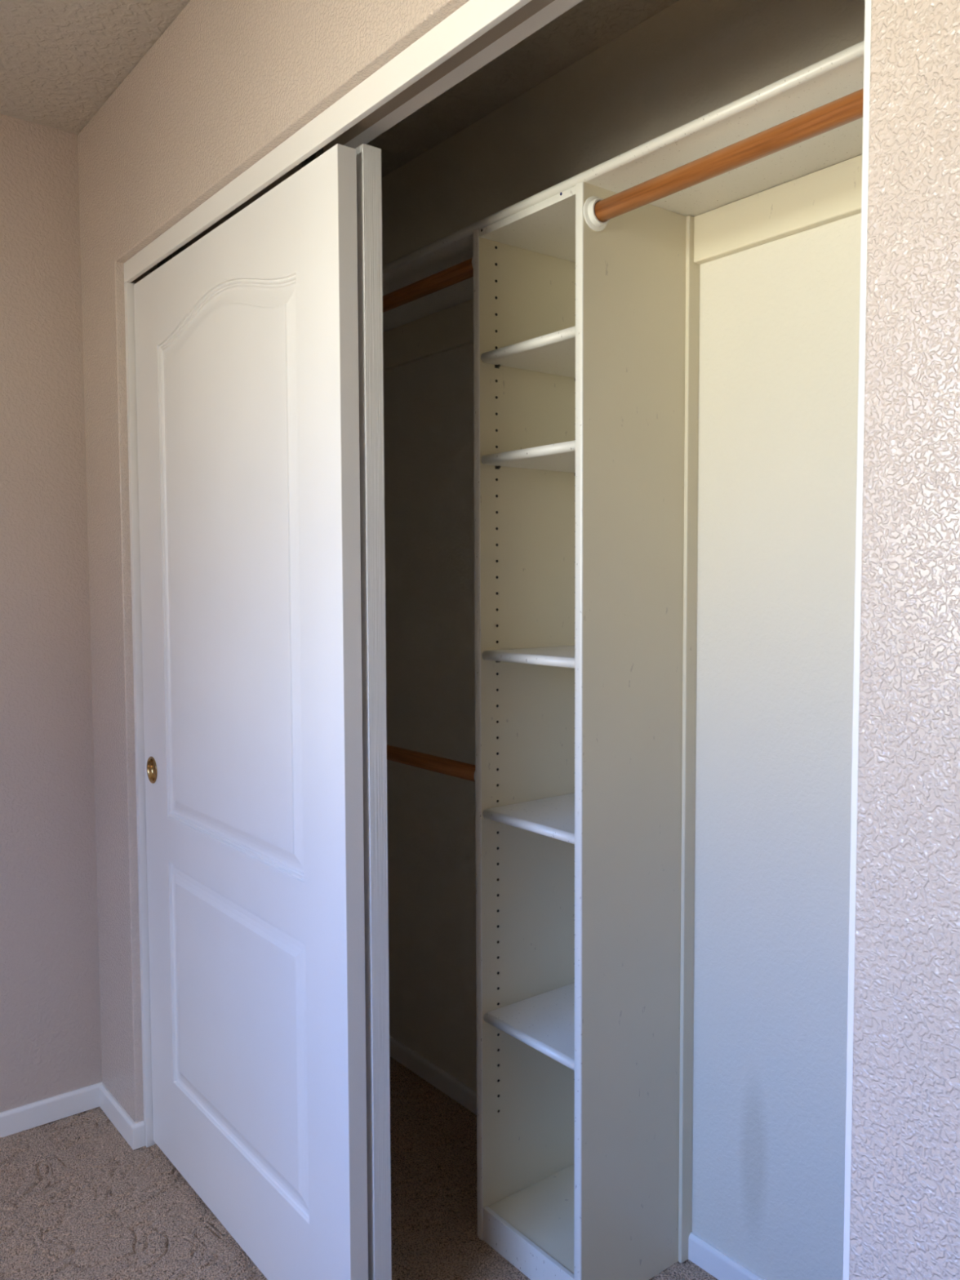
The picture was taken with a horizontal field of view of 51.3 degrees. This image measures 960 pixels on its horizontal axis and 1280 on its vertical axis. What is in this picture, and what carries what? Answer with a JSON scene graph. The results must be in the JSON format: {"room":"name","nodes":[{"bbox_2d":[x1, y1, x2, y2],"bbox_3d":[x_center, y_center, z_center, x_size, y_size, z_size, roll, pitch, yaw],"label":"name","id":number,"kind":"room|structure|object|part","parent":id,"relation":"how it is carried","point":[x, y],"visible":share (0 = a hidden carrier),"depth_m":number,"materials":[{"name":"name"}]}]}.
{"room":"bedroom","nodes":[
{"label":"bedroom","id":0,"kind":"room"},
{"bbox_2d":[0,114,102,1112],"bbox_3d":[-1.772,0.025,1.938,1.950,2.440,0.100,-3,4,-38],"label":"wall","id":1,"kind":"structure","parent":0,"point":[51,1037],"depth_m":2.43,"materials":[{"name":"beige paint"}]},
{"bbox_2d":[0,1081,102,1137],"bbox_3d":[-1.733,1.197,1.960,1.950,0.058,0.011,-3,4,-38],"label":"baseboard","id":2,"kind":"structure","parent":1,"relation":"attached to","point":[37,1113],"depth_m":2.47,"materials":[{"name":"wood"}]},
{"bbox_2d":[0,0,679,177],"bbox_3d":[-0.091,-1.150,0.298,2.878,0.080,4.650,-3,4,-38],"label":"ceiling","id":3,"kind":"structure","parent":0,"point":[61,61],"depth_m":2.08,"materials":[{"name":"white paint"}]},
{"bbox_2d":[0,1056,718,1279],"bbox_3d":[-0.081,1.318,0.450,2.694,0.031,4.469,-3,4,-38],"label":"floor","id":4,"kind":"structure","parent":0,"point":[77,1202],"depth_m":2.13,"materials":[{"name":"beige carpet"}]},
{"bbox_2d":[472,182,699,1279],"bbox_3d":[0.201,0.216,1.948,0.294,2.003,0.312,-3,4,-38],"label":"tower","id":5,"kind":"object","parent":4,"relation":"on","point":[585,1172],"visible":0.84,"depth_m":1.89,"materials":[{"name":"wood"}]},
{"bbox_2d":[382,256,473,312],"bbox_3d":[-0.299,-0.757,2.343,0.057,0.057,1.006,-3,4,-38],"label":"closet rod","id":6,"kind":"object","parent":5,"relation":"attached to","point":[460,272],"visible":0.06,"depth_m":2.08,"materials":[{"name":"brown wood"}]},
{"bbox_3d":[0.196,-0.777,1.896,0.292,0.014,0.268,-3,4,-38],"label":"panel","id":7,"kind":"part","parent":5,"relation":"part of","materials":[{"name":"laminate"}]},
{"bbox_3d":[0.112,0.209,2.065,0.291,2.003,0.018,-3,4,-38],"label":"panel","id":8,"kind":"part","parent":5,"relation":"part of","materials":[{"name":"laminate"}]},
{"bbox_2d":[480,325,575,377],"bbox_3d":[0.196,-0.544,1.909,0.286,0.018,0.266,-3,4,-38],"label":"shelf","id":9,"kind":"object","parent":5,"relation":"on","point":[554,353],"visible":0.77,"depth_m":1.88,"materials":[{"name":"wood"}]},
{"bbox_2d":[481,645,574,668],"bbox_3d":[0.198,0.031,1.942,0.286,0.018,0.266,-3,4,-38],"label":"shelf","id":10,"kind":"object","parent":5,"relation":"on","point":[557,656],"visible":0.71,"depth_m":1.88,"materials":[{"name":"wood"}]},
{"bbox_2d":[482,792,574,844],"bbox_3d":[0.200,0.344,1.960,0.286,0.018,0.266,-3,4,-38],"label":"shelf","id":11,"kind":"object","parent":5,"relation":"on","point":[553,817],"visible":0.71,"depth_m":1.93,"materials":[{"name":"wood"}]},
{"bbox_2d":[481,440,575,472],"bbox_3d":[0.197,-0.349,1.920,0.286,0.018,0.266,-3,4,-38],"label":"shelf","id":12,"kind":"object","parent":5,"relation":"on","point":[561,456],"visible":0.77,"depth_m":1.87,"materials":[{"name":"wood"}]},
{"bbox_2d":[483,982,574,1071],"bbox_3d":[0.201,0.756,1.983,0.286,0.018,0.266,-3,4,-38],"label":"shelf","id":13,"kind":"object","parent":5,"relation":"on","point":[544,1022],"visible":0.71,"depth_m":1.97,"materials":[{"name":"wood"}]},
{"bbox_3d":[0.207,1.157,2.009,0.281,0.016,0.268,-3,4,-38],"label":"panel","id":14,"kind":"part","parent":5,"relation":"part of","materials":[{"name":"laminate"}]},
{"bbox_2d":[382,40,864,332],"bbox_3d":[0.281,-0.787,1.783,0.295,0.018,2.598,-3,4,-38],"label":"shelf","id":15,"kind":"object","parent":5,"relation":"on","point":[840,74],"visible":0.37,"depth_m":1.61,"materials":[{"name":"wood"}]},
{"bbox_3d":[0.288,0.222,1.840,0.291,2.003,0.018,-3,4,-38],"label":"panel","id":16,"kind":"part","parent":5,"relation":"part of","materials":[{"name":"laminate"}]},
{"bbox_2d":[583,88,863,231],"bbox_3d":[0.593,-0.699,1.199,0.057,0.057,1.289,-3,4,-38],"label":"closet rod","id":17,"kind":"object","parent":5,"relation":"attached to","point":[597,212],"visible":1,"depth_m":1.47,"materials":[{"name":"brown wood"}]},
{"bbox_2d":[77,0,959,1279],"bbox_3d":[0.416,0.080,0.823,0.129,2.440,4.550,-3,4,-38],"label":"wall","id":18,"kind":"structure","parent":0,"point":[227,82],"depth_m":0.83,"materials":[{"name":"beige paint"}]},
{"bbox_2d":[98,1083,145,1150],"bbox_3d":[-0.881,1.165,2.458,0.030,0.058,0.250,-3,4,-38],"label":"baseboard","id":19,"kind":"structure","parent":18,"relation":"attached to","point":[133,1133],"depth_m":2.41,"materials":[{"name":"wood"}]},
{"bbox_2d":[124,281,155,1147],"bbox_3d":[-0.754,0.195,2.350,0.110,2.011,0.017,-3,4,-38],"label":"trim","id":20,"kind":"structure","parent":18,"relation":"attached to","point":[128,286],"depth_m":2.31,"materials":[{"name":"wood"}]},
{"bbox_2d":[123,0,531,283],"bbox_3d":[-0.234,-0.791,1.540,0.011,0.045,1.848,-3,4,-38],"label":"trim","id":21,"kind":"structure","parent":18,"relation":"attached to","point":[474,18],"depth_m":1.50,"materials":[{"name":"wood"}]},
{"bbox_2d":[148,0,555,271],"bbox_3d":[-0.203,-0.811,1.563,0.068,0.003,1.848,-3,4,-38],"label":"track","id":22,"kind":"object","parent":18,"relation":"attached to","point":[533,6],"visible":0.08,"depth_m":1.45,"materials":[{"name":"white metal"}]},
{"bbox_2d":[133,143,368,1279],"bbox_3d":[-0.485,0.189,1.963,0.036,2.036,0.916,-3,4,-38],"label":"door","id":23,"kind":"structure","parent":22,"relation":"hanging from","point":[246,338],"depth_m":1.83,"materials":[{"name":"wood"}]},
{"bbox_3d":[-0.744,0.296,2.284,0.014,0.062,0.062,-3,4,-38],"label":"finger pull","id":24,"kind":"part","parent":23,"relation":"part of","materials":[{"name":"gold metal"}]},
{"bbox_2d":[355,143,391,1279],"bbox_3d":[-0.447,0.187,1.992,0.033,2.036,0.916,-3,4,-38],"label":"door","id":25,"kind":"structure","parent":22,"relation":"hanging from","point":[368,157],"depth_m":1.62,"materials":[{"name":"wood"}]},
{"bbox_2d":[343,0,582,148],"bbox_3d":[-0.191,-0.814,1.573,0.099,0.002,1.848,-3,4,-38],"label":"trim","id":26,"kind":"structure","parent":18,"relation":"attached to","point":[556,8],"depth_m":1.41,"materials":[{"name":"silver metal"}]},
{"bbox_2d":[843,0,871,1279],"bbox_3d":[0.372,0.272,0.907,0.110,2.011,0.016,-3,4,-38],"label":"trim","id":27,"kind":"structure","parent":18,"relation":"attached to","point":[868,2],"depth_m":0.86,"materials":[{"name":"wood"}]},
{"bbox_2d":[381,0,865,1279],"bbox_3d":[0.441,0.016,1.950,0.100,2.440,2.600,-3,4,-38],"label":"wall","id":28,"kind":"structure","parent":0,"point":[779,332],"depth_m":1.84,"materials":[{"name":"paint"}]},
{"bbox_2d":[382,298,473,371],"bbox_3d":[-0.099,-0.768,2.498,0.019,0.096,1.005,-3,4,-38],"label":"cleat","id":29,"kind":"object","parent":28,"relation":"attached to","point":[451,328],"visible":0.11,"depth_m":2.52,"materials":[{"name":"wood"}]},
{"bbox_2d":[389,1035,476,1115],"bbox_3d":[-0.089,1.157,2.611,0.011,0.052,1.006,-3,4,-38],"label":"baseboard","id":30,"kind":"structure","parent":28,"relation":"attached to","point":[442,1080],"depth_m":2.65,"materials":[{"name":"wood"}]},
{"bbox_2d":[688,1231,765,1279],"bbox_3d":[0.807,1.218,1.463,0.011,0.052,1.281,-3,4,-38],"label":"baseboard","id":31,"kind":"structure","parent":28,"relation":"attached to","point":[713,1260],"depth_m":1.91,"materials":[{"name":"wood"}]},
{"bbox_2d":[693,154,862,264],"bbox_3d":[0.796,-0.714,1.352,0.019,0.083,1.280,-3,4,-38],"label":"cleat","id":32,"kind":"object","parent":28,"relation":"attached to","point":[832,193],"visible":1,"depth_m":1.70,"materials":[{"name":"wood"}]},
{"bbox_3d":[-0.665,-0.028,2.799,0.599,2.440,0.100,-3,4,-38],"label":"wall","id":33,"kind":"structure","parent":0,"visible":0},
{"bbox_2d":[386,744,475,782],"bbox_3d":[-0.295,0.252,2.400,0.057,0.057,1.006,-3,4,-38],"label":"closet rod","id":34,"kind":"object","parent":33,"relation":"attached to","point":[451,767],"visible":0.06,"depth_m":2.13,"materials":[{"name":"brown wood"}]}
]}

